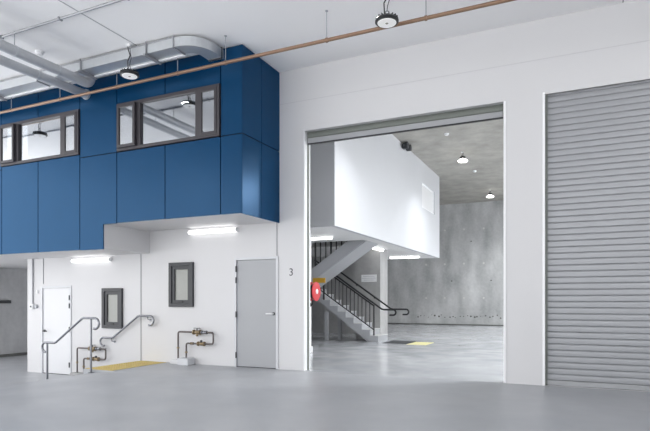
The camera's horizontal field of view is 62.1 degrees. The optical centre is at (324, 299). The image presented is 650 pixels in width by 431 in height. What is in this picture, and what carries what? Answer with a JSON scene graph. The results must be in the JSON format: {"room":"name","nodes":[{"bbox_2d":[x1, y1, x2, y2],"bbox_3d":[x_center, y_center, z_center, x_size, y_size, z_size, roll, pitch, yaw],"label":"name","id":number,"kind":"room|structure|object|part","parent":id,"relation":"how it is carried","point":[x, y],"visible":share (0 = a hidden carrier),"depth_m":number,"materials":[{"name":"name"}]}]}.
{"room":"industrial warehouse","nodes":[
{"label":"industrial warehouse","id":0,"kind":"room"},
{"bbox_2d":[0,268,26,354],"bbox_3d":[-8.725,-1.280,17.869,0.250,6.260,7.900,0,0,25],"label":"wall","id":1,"kind":"structure","parent":0,"point":[13,281],"depth_m":16.21,"materials":[{"name":"concrete"}]},
{"bbox_2d":[0,300,10,302],"bbox_3d":[-9.795,0.055,15.141,0.100,0.090,2.050,0,0,25],"label":"wall rail","id":2,"kind":"object","parent":1,"relation":"attached to","point":[1,301],"visible":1,"depth_m":15.88,"materials":[{"name":"grey plastic"}]},
{"bbox_2d":[0,352,26,356],"bbox_3d":[-8.547,1.635,17.814,0.120,0.070,7.850,0,0,25],"label":"baseboard","id":3,"kind":"structure","parent":1,"relation":"attached to","point":[22,353],"depth_m":16.11,"materials":[{"name":"concrete"}]},
{"bbox_2d":[0,355,69,383],"bbox_3d":[-5.670,1.760,15.601,7.200,0.180,9.450,0,0,25],"label":"floor","id":4,"kind":"structure","parent":0,"point":[13,369],"depth_m":12.27,"materials":[{"name":"grey concrete"}]},
{"bbox_2d":[70,345,105,375],"bbox_3d":[-5.063,1.314,11.612,0.994,0.712,0.180,0,0,25],"label":"backflow pipework","id":5,"kind":"object","parent":4,"relation":"on","point":[94,348],"visible":0.87,"depth_m":11.61,"materials":[{"name":"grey metal"}]},
{"bbox_2d":[0,249,148,268],"bbox_3d":[-5.523,-0.960,15.682,7.399,0.020,9.180,0,0,25],"label":"ceiling","id":6,"kind":"structure","parent":0,"point":[102,252],"depth_m":11.53,"materials":[{"name":"white paint"}]},
{"bbox_2d":[104,224,149,252],"bbox_3d":[-3.832,-1.176,10.491,0.030,0.452,1.180,0,0,25],"label":"wall","id":7,"kind":"structure","parent":0,"point":[115,237],"depth_m":10.44,"materials":[{"name":"white paint"}]},
{"bbox_2d":[0,44,279,253],"bbox_3d":[-5.819,-2.522,11.394,10.464,3.176,1.210,0,0,25],"label":"wall","id":8,"kind":"structure","parent":0,"point":[66,203],"depth_m":9.59,"materials":[{"name":"blue metal"}]},
{"bbox_3d":[-7.327,-3.388,11.440,1.474,1.409,0.026,0,0,25],"label":"cladding panel","id":9,"kind":"part","parent":8,"relation":"part of","materials":[{"name":"blue metal"}]},
{"bbox_3d":[-7.327,-1.804,11.440,1.474,1.725,0.026,0,0,25],"label":"cladding panel","id":10,"kind":"part","parent":8,"relation":"part of","materials":[{"name":"blue metal"}]},
{"bbox_3d":[-6.154,-3.845,10.897,1.079,0.494,0.026,0,0,25],"label":"cladding panel","id":11,"kind":"part","parent":8,"relation":"part of","materials":[{"name":"blue metal"}]},
{"bbox_3d":[-6.154,-1.837,10.897,1.079,1.790,0.026,0,0,25],"label":"cladding panel","id":12,"kind":"part","parent":8,"relation":"part of","materials":[{"name":"blue metal"}]},
{"bbox_2d":[0,109,79,166],"bbox_3d":[-5.640,-3.165,10.650,2.235,0.850,0.170,0,0,25],"label":"window","id":13,"kind":"structure","parent":8,"relation":"in","point":[54,136],"depth_m":10.64,"materials":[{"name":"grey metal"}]},
{"bbox_3d":[-6.444,-3.165,10.955,0.319,0.660,0.008,0,0,25],"label":"pane","id":14,"kind":"part","parent":13,"relation":"part of","materials":[{"name":"glass"}]},
{"bbox_3d":[-6.444,-3.165,10.956,0.419,0.760,0.050,0,0,25],"label":"sash","id":15,"kind":"part","parent":13,"relation":"part of","materials":[{"name":"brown metal"}]},
{"bbox_3d":[-5.596,-3.165,10.645,1.242,0.750,0.008,0,0,25],"label":"pane","id":16,"kind":"part","parent":13,"relation":"part of","materials":[{"name":"glass"}]},
{"bbox_3d":[-4.838,-3.165,10.251,0.344,0.760,0.040,0,0,25],"label":"sash","id":17,"kind":"part","parent":13,"relation":"part of","materials":[{"name":"brown metal"}]},
{"bbox_3d":[-4.838,-3.165,10.251,0.254,0.670,0.008,0,0,25],"label":"pane","id":18,"kind":"part","parent":13,"relation":"part of","materials":[{"name":"glass"}]},
{"bbox_3d":[-5.135,-3.845,10.425,1.134,0.494,0.026,0,0,25],"label":"cladding panel","id":19,"kind":"part","parent":8,"relation":"part of","materials":[{"name":"blue metal"}]},
{"bbox_3d":[-5.135,-1.837,10.425,1.134,1.790,0.026,0,0,25],"label":"cladding panel","id":20,"kind":"part","parent":8,"relation":"part of","materials":[{"name":"blue metal"}]},
{"bbox_3d":[-4.189,-3.388,9.987,0.919,1.409,0.026,0,0,25],"label":"cladding panel","id":21,"kind":"part","parent":8,"relation":"part of","materials":[{"name":"blue metal"}]},
{"bbox_3d":[-4.189,-1.800,9.987,0.919,1.733,0.026,0,0,25],"label":"cladding panel","id":22,"kind":"part","parent":8,"relation":"part of","materials":[{"name":"blue metal"}]},
{"bbox_3d":[-3.259,-3.817,9.556,1.099,0.549,0.026,0,0,25],"label":"cladding panel","id":23,"kind":"part","parent":8,"relation":"part of","materials":[{"name":"blue metal"}]},
{"bbox_3d":[-3.259,-2.033,9.556,1.099,1.269,0.026,0,0,25],"label":"cladding panel","id":24,"kind":"part","parent":8,"relation":"part of","materials":[{"name":"blue metal"}]},
{"bbox_2d":[117,83,220,151],"bbox_3d":[-2.728,-3.107,9.302,2.242,0.855,0.170,0,0,25],"label":"window","id":25,"kind":"structure","parent":8,"relation":"in","point":[194,114],"depth_m":9.27,"materials":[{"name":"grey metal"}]},
{"bbox_3d":[-3.535,-3.107,9.608,0.320,0.665,0.008,0,0,25],"label":"pane","id":26,"kind":"part","parent":25,"relation":"part of","materials":[{"name":"glass"}]},
{"bbox_3d":[-3.535,-3.107,9.609,0.420,0.765,0.050,0,0,25],"label":"sash","id":27,"kind":"part","parent":25,"relation":"part of","materials":[{"name":"brown metal"}]},
{"bbox_3d":[-2.684,-3.107,9.297,1.246,0.755,0.008,0,0,25],"label":"pane","id":28,"kind":"part","parent":25,"relation":"part of","materials":[{"name":"glass"}]},
{"bbox_3d":[-1.924,-3.107,8.902,0.345,0.765,0.040,0,0,25],"label":"sash","id":29,"kind":"part","parent":25,"relation":"part of","materials":[{"name":"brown metal"}]},
{"bbox_3d":[-1.924,-3.107,8.902,0.255,0.675,0.008,0,0,25],"label":"pane","id":30,"kind":"part","parent":25,"relation":"part of","materials":[{"name":"glass"}]},
{"bbox_3d":[-2.228,-3.817,9.079,1.142,0.549,0.026,0,0,25],"label":"cladding panel","id":31,"kind":"part","parent":8,"relation":"part of","materials":[{"name":"blue metal"}]},
{"bbox_3d":[-2.228,-2.033,9.079,1.142,1.269,0.026,0,0,25],"label":"cladding panel","id":32,"kind":"part","parent":8,"relation":"part of","materials":[{"name":"blue metal"}]},
{"bbox_3d":[-1.511,-3.388,8.747,0.405,1.409,0.026,0,0,25],"label":"cladding panel","id":33,"kind":"part","parent":8,"relation":"part of","materials":[{"name":"blue metal"}]},
{"bbox_3d":[-1.511,-2.033,8.747,0.405,1.269,0.026,0,0,25],"label":"cladding panel","id":34,"kind":"part","parent":8,"relation":"part of","materials":[{"name":"blue metal"}]},
{"bbox_3d":[-1.213,-3.392,8.922,0.026,1.417,0.582,0,0,25],"label":"cladding panel","id":35,"kind":"part","parent":8,"relation":"part of","materials":[{"name":"blue metal"}]},
{"bbox_3d":[-1.213,-2.029,8.922,0.026,1.277,0.582,0,0,25],"label":"cladding panel","id":36,"kind":"part","parent":8,"relation":"part of","materials":[{"name":"blue metal"}]},
{"bbox_3d":[-0.959,-3.392,9.471,0.026,1.417,0.607,0,0,25],"label":"cladding panel","id":37,"kind":"part","parent":8,"relation":"part of","materials":[{"name":"blue metal"}]},
{"bbox_3d":[-0.959,-2.029,9.471,0.026,1.277,0.607,0,0,25],"label":"cladding panel","id":38,"kind":"part","parent":8,"relation":"part of","materials":[{"name":"blue metal"}]},
{"bbox_2d":[108,213,275,230],"bbox_3d":[-2.456,-1.412,9.853,3.004,0.020,1.180,0,0,25],"label":"ceiling","id":39,"kind":"structure","parent":0,"point":[238,218],"depth_m":9.77,"materials":[{"name":"white paint"}]},
{"bbox_2d":[0,0,632,100],"bbox_3d":[-3.814,-4.258,2.592,21.500,0.304,15.500,0,0,25],"label":"ceiling","id":40,"kind":"structure","parent":0,"point":[261,26],"depth_m":8.06,"materials":[{"name":"white paint"}]},
{"bbox_2d":[35,50,43,55],"bbox_3d":[-4.730,-4.080,8.945,0.140,0.060,0.140,0,0,25],"label":"smoke detector","id":41,"kind":"object","parent":40,"relation":"attached to","point":[38,52],"visible":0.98,"depth_m":8.91,"materials":[{"name":"white plastic"}]},
{"bbox_2d":[0,55,89,99],"bbox_3d":[-6.193,-3.880,6.332,0.190,0.460,8.290,0,0,25],"label":"duct","id":42,"kind":"object","parent":40,"relation":"hanging from","point":[9,63],"visible":0.86,"depth_m":9.17,"materials":[{"name":"metal"}]},
{"bbox_2d":[0,31,94,87],"bbox_3d":[-5.798,-3.917,5.995,0.174,0.387,8.010,0,0,25],"label":"duct","id":43,"kind":"object","parent":40,"relation":"hanging from","point":[14,50],"visible":0.95,"depth_m":8.66,"materials":[{"name":"metal"}]},
{"bbox_2d":[0,0,129,38],"bbox_3d":[-1.701,-4.090,6.859,21.150,0.040,0.070,0,0,25],"label":"conduit","id":44,"kind":"object","parent":40,"relation":"attached to","point":[58,18],"visible":1,"depth_m":7.82,"materials":[{"name":"metal"}]},
{"bbox_2d":[0,36,223,100],"bbox_3d":[-4.845,-3.994,9.873,6.710,0.232,0.728,0,0,25],"label":"duct","id":45,"kind":"object","parent":40,"relation":"attached to","point":[158,51],"visible":0.91,"depth_m":8.89,"materials":[{"name":"metal"}]},
{"bbox_3d":[-5.072,-3.917,9.943,6.240,0.017,0.036,0,0,25],"label":"edge rail","id":46,"kind":"part","parent":45,"relation":"part of","materials":[{"name":"silver metal"}]},
{"bbox_2d":[120,43,138,79],"bbox_3d":[-3.143,-3.849,8.684,0.300,0.523,0.300,0,0,25],"label":"lamp","id":47,"kind":"object","parent":40,"relation":"hanging from","point":[127,73],"visible":1,"depth_m":8.66,"materials":[{"name":"black metal"}]},
{"bbox_2d":[0,0,515,113],"bbox_3d":[-1.164,-3.883,8.220,21.380,0.454,0.066,0,0,25],"label":"pipe","id":48,"kind":"object","parent":40,"relation":"hanging from","point":[496,2],"visible":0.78,"depth_m":8.04,"materials":[{"name":"metal"}]},
{"bbox_2d":[375,0,398,27],"bbox_3d":[0.797,-3.834,6.959,0.304,0.553,0.304,0,0,25],"label":"lamp","id":49,"kind":"object","parent":40,"relation":"hanging from","point":[386,20],"visible":1,"depth_m":6.91,"materials":[{"name":"black metal"}]},
{"bbox_2d":[0,324,649,430],"bbox_3d":[1.385,1.550,10.489,24.300,0.600,34.200,0,0,25],"label":"floor","id":50,"kind":"structure","parent":0,"point":[99,401],"depth_m":7.00,"materials":[{"name":"grey concrete"}]},
{"bbox_2d":[41,317,99,378],"bbox_3d":[-4.670,0.906,9.876,1.505,1.204,0.098,0,0,25],"label":"stair handrail","id":51,"kind":"object","parent":50,"relation":"on","point":[82,318],"visible":0.89,"depth_m":9.77,"materials":[{"name":"silver metal"}]},
{"bbox_3d":[-5.208,1.160,10.125,0.040,0.680,0.040,0,0,25],"label":"post","id":52,"kind":"part","parent":51,"relation":"part of","materials":[{"name":"silver metal"}]},
{"bbox_3d":[-4.670,0.649,9.876,1.505,0.691,0.042,0,0,25],"label":"rail","id":53,"kind":"part","parent":51,"relation":"part of","materials":[{"name":"silver metal"}]},
{"bbox_3d":[-4.183,0.820,9.650,0.040,0.949,0.040,0,0,25],"label":"post","id":54,"kind":"part","parent":51,"relation":"part of","materials":[{"name":"silver metal"}]},
{"bbox_2d":[85,361,165,370],"bbox_3d":[-3.771,1.244,10.314,0.670,0.012,1.390,0,0,25],"label":"pad","id":55,"kind":"object","parent":50,"relation":"on","point":[112,367],"visible":1,"depth_m":10.24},
{"bbox_2d":[170,328,213,365],"bbox_3d":[-2.567,0.894,10.412,0.993,0.712,0.260,0,0,25],"label":"backflow pipework","id":56,"kind":"object","parent":50,"relation":"on","point":[185,360],"visible":1,"depth_m":10.38,"materials":[{"name":"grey metal"}]},
{"bbox_2d":[310,231,312,352],"bbox_3d":[-0.456,-0.195,12.773,0.260,2.890,0.260,0,0,25],"label":"support post","id":57,"kind":"object","parent":50,"relation":"on","point":[311,347],"visible":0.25,"depth_m":12.78,"materials":[{"name":"white metal"}]},
{"bbox_2d":[310,282,320,306],"bbox_3d":[-0.266,-0.134,12.708,0.200,0.583,0.450,0,0,25],"label":"hose reel","id":58,"kind":"object","parent":57,"relation":"attached to","point":[315,291],"visible":0.87,"depth_m":12.63,"materials":[{"name":"red plastic"}]},
{"bbox_2d":[311,240,409,341],"bbox_3d":[0.407,-0.750,16.457,3.903,3.999,2.270,0,0,25],"label":"staircase","id":59,"kind":"structure","parent":50,"relation":"on","point":[349,252],"depth_m":16.21,"materials":[{"name":"grey paint"}]},
{"bbox_2d":[313,278,324,282],"bbox_3d":[-0.166,-0.560,15.447,0.380,0.140,0.045,0,0,25],"label":"panel","id":60,"kind":"object","parent":59,"relation":"attached to","point":[319,280],"visible":0.96,"depth_m":15.42,"materials":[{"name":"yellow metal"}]},
{"bbox_3d":[0.882,-0.402,16.364,2.682,1.747,0.054,0,0,25],"label":"handrail","id":61,"kind":"part","parent":59,"relation":"part of","materials":[{"name":"black metal"}]},
{"bbox_3d":[1.307,-0.402,17.115,2.822,1.747,0.054,0,0,25],"label":"handrail","id":62,"kind":"part","parent":59,"relation":"part of","materials":[{"name":"black metal"}]},
{"bbox_2d":[356,249,387,338],"bbox_3d":[1.533,-0.195,17.616,0.820,2.890,0.740,0,0,25],"label":"wall pier","id":63,"kind":"object","parent":50,"relation":"on","point":[373,262],"visible":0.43,"depth_m":17.30,"materials":[{"name":"paint"}]},
{"bbox_2d":[361,274,376,281],"bbox_3d":[1.403,-0.695,17.252,0.510,0.230,0.026,0,0,25],"label":"notice board","id":64,"kind":"object","parent":63,"relation":"attached to","point":[364,278],"visible":1,"depth_m":17.23,"materials":[{"name":"white plastic"}]},
{"bbox_2d":[384,340,415,343],"bbox_3d":[2.218,1.248,16.026,0.720,0.009,1.050,0,0,25],"label":"floor mat","id":65,"kind":"object","parent":50,"relation":"on","point":[393,341],"visible":1,"depth_m":15.81,"materials":[{"name":"grey rubber"}]},
{"bbox_2d":[407,342,433,344],"bbox_3d":[2.744,1.246,15.507,0.550,0.014,0.950,0,0,25],"label":"tactile strip","id":66,"kind":"object","parent":50,"relation":"on","point":[413,343],"visible":1,"depth_m":15.45,"materials":[{"name":"yellow plastic"}]},
{"bbox_2d":[311,256,355,333],"bbox_3d":[-0.317,-0.195,20.643,5.220,2.890,0.200,0,0,25],"label":"wall","id":67,"kind":"structure","parent":0,"point":[318,310],"depth_m":20.22,"materials":[{"name":"concrete"}]},
{"bbox_2d":[27,0,649,391],"bbox_3d":[2.540,-1.715,8.307,20.770,6.770,0.230,0,0,25],"label":"wall","id":68,"kind":"structure","parent":0,"point":[515,64],"depth_m":9.10,"materials":[{"name":"white paint"}]},
{"bbox_2d":[30,259,34,308],"bbox_3d":[-6.763,-0.370,12.456,0.100,1.160,0.075,0,0,25],"label":"conduit","id":69,"kind":"object","parent":68,"relation":"attached to","point":[32,305],"visible":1,"depth_m":12.46,"materials":[{"name":"metal"}]},
{"bbox_2d":[41,286,71,374],"bbox_3d":[-6.042,0.677,12.191,0.970,1.986,0.191,0,0,25],"label":"door","id":70,"kind":"structure","parent":68,"relation":"in","point":[56,301],"depth_m":12.16,"materials":[{"name":"paint"}]},
{"bbox_2d":[71,258,111,262],"bbox_3d":[-5.048,-0.860,11.649,1.130,0.080,0.100,0,0,25],"label":"light","id":71,"kind":"object","parent":68,"relation":"attached to","point":[88,259],"visible":1,"depth_m":11.59,"materials":[{"name":"white plastic"}]},
{"bbox_2d":[168,262,193,306],"bbox_3d":[-2.818,-0.302,10.699,0.595,0.875,0.150,0,0,25],"label":"window","id":72,"kind":"structure","parent":68,"relation":"in","point":[180,274],"depth_m":10.67,"materials":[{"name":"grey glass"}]},
{"bbox_3d":[-2.825,-0.302,10.685,0.455,0.735,0.080,0,0,25],"label":"sash","id":73,"kind":"part","parent":72,"relation":"part of","materials":[{"name":"grey metal"}]},
{"bbox_3d":[-2.826,-0.302,10.682,0.325,0.605,0.012,0,0,25],"label":"pane","id":74,"kind":"part","parent":72,"relation":"part of","materials":[{"name":"clear glass"}]},
{"bbox_2d":[187,227,238,234],"bbox_3d":[-2.149,-1.317,10.306,1.120,0.085,0.100,0,0,25],"label":"light","id":75,"kind":"object","parent":68,"relation":"attached to","point":[234,229],"visible":1,"depth_m":10.25,"materials":[{"name":"white plastic"}]},
{"bbox_2d":[234,256,278,368],"bbox_3d":[-1.258,0.230,9.976,0.945,2.040,0.191,0,0,25],"label":"door","id":76,"kind":"structure","parent":68,"relation":"in","point":[256,279],"depth_m":9.96,"materials":[{"name":"paint"}]},
{"bbox_2d":[304,131,309,370],"bbox_3d":[-0.322,-0.868,9.633,0.016,4.235,0.226,0,0,25],"label":"trim","id":77,"kind":"structure","parent":68,"relation":"attached to","point":[305,132],"depth_m":9.56,"materials":[{"name":"white metal"}]},
{"bbox_2d":[307,104,502,369],"bbox_3d":[1.215,-0.943,8.939,3.354,4.385,0.075,0,0,25],"label":"door","id":78,"kind":"structure","parent":68,"relation":"in","point":[493,112],"depth_m":8.95,"materials":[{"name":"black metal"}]},
{"bbox_2d":[308,104,502,137],"bbox_3d":[1.206,-3.007,8.924,3.320,0.255,0.034,0,0,25],"label":"roller shutter","id":79,"kind":"object","parent":78,"relation":"hanging from","point":[493,109],"depth_m":8.83,"materials":[{"name":"grey metal"}]},
{"bbox_3d":[1.207,-2.830,8.927,3.320,0.090,0.045,0,0,25],"label":"rail","id":80,"kind":"part","parent":78,"relation":"part of","materials":[{"name":"grey metal"}]},
{"bbox_2d":[504,101,505,382],"bbox_3d":[2.746,-0.868,8.210,0.035,4.235,0.232,0,0,25],"label":"trim","id":81,"kind":"structure","parent":68,"relation":"attached to","point":[504,101],"depth_m":8.10,"materials":[{"name":"white metal"}]},
{"bbox_2d":[542,92,544,385],"bbox_3d":[3.240,-0.890,7.982,0.035,4.280,0.232,0,0,25],"label":"trim","id":82,"kind":"structure","parent":68,"relation":"attached to","point":[543,93],"depth_m":7.88,"materials":[{"name":"white metal"}]},
{"bbox_2d":[545,81,649,390],"bbox_3d":[4.729,-0.925,7.282,3.256,4.350,0.110,0,0,25],"label":"door","id":83,"kind":"structure","parent":68,"relation":"in","point":[597,141],"depth_m":7.66,"materials":[{"name":"metal"}]},
{"bbox_3d":[4.727,1.210,7.277,3.216,0.070,0.060,0,0,25],"label":"rail","id":84,"kind":"part","parent":83,"relation":"part of","materials":[{"name":"grey metal"}]},
{"bbox_2d":[545,77,649,94],"bbox_3d":[4.694,-3.010,7.208,3.256,0.020,0.034,0,0,25],"label":"trim","id":85,"kind":"structure","parent":68,"relation":"attached to","point":[629,81],"depth_m":7.59,"materials":[{"name":"white metal"}]},
{"bbox_2d":[310,134,438,259],"bbox_3d":[-0.733,-3.220,17.899,6.770,3.160,10.130,0,0,25],"label":"wall","id":86,"kind":"structure","parent":0,"point":[367,188],"depth_m":14.54,"materials":[{"name":"paint"}]},
{"bbox_2d":[311,236,332,239],"bbox_3d":[-0.319,-1.600,14.033,1.130,0.080,0.100,0,0,25],"label":"light","id":87,"kind":"object","parent":86,"relation":"attached to","point":[315,237],"visible":0.64,"depth_m":13.89,"materials":[{"name":"white plastic"}]},
{"bbox_2d":[373,247,383,250],"bbox_3d":[1.619,-1.600,16.827,0.100,0.080,1.100,0,0,25],"label":"light","id":88,"kind":"object","parent":86,"relation":"attached to","point":[374,248],"visible":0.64,"depth_m":16.85,"materials":[{"name":"white plastic"}]},
{"bbox_2d":[390,255,419,258],"bbox_3d":[2.973,-1.600,20.167,1.150,0.080,0.100,0,0,25],"label":"light","id":89,"kind":"object","parent":86,"relation":"attached to","point":[418,256],"visible":1,"depth_m":20.14,"materials":[{"name":"white plastic"}]},
{"bbox_2d":[402,142,411,150],"bbox_3d":[2.491,-4.690,16.544,0.220,0.197,0.500,0,0,25],"label":"spotlight","id":90,"kind":"object","parent":86,"relation":"attached to","point":[405,145],"visible":1,"depth_m":16.38,"materials":[{"name":"grey plastic"}]},
{"bbox_2d":[422,183,433,213],"bbox_3d":[3.683,-3.640,19.535,0.070,0.860,1.850,0,0,25],"label":"window","id":91,"kind":"structure","parent":86,"relation":"in","point":[427,194],"depth_m":19.61,"materials":[{"name":"white glass"}]},
{"bbox_2d":[388,200,503,325],"bbox_3d":[10.117,-1.625,25.423,21.400,6.950,0.258,0,0,25],"label":"wall","id":92,"kind":"structure","parent":0,"point":[465,284],"depth_m":26.89,"materials":[{"name":"concrete"}]},
{"bbox_2d":[388,323,503,325],"bbox_3d":[10.255,1.225,25.209,20.570,0.050,0.030,0,0,25],"label":"baseboard","id":93,"kind":"structure","parent":92,"relation":"attached to","point":[388,323],"depth_m":27.10,"materials":[{"name":"concrete"}]},
{"bbox_2d":[393,107,503,204],"bbox_3d":[6.470,-4.950,16.796,20.770,0.300,18.480,0,0,25],"label":"ceiling","id":94,"kind":"structure","parent":0,"point":[482,143],"depth_m":18.19,"materials":[{"name":"concrete"}]},
{"bbox_2d":[458,152,467,162],"bbox_3d":[4.463,-4.679,17.494,0.323,0.419,0.323,0,0,25],"label":"lamp","id":95,"kind":"object","parent":94,"relation":"hanging from","point":[462,159],"visible":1,"depth_m":17.43,"materials":[{"name":"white metal"}]},
{"bbox_3d":[4.463,-4.515,17.494,0.323,0.090,0.323,0,0,25],"label":"lamp shade","id":96,"kind":"part","parent":95,"relation":"part of","materials":[{"name":"white plastic"}]}
]}

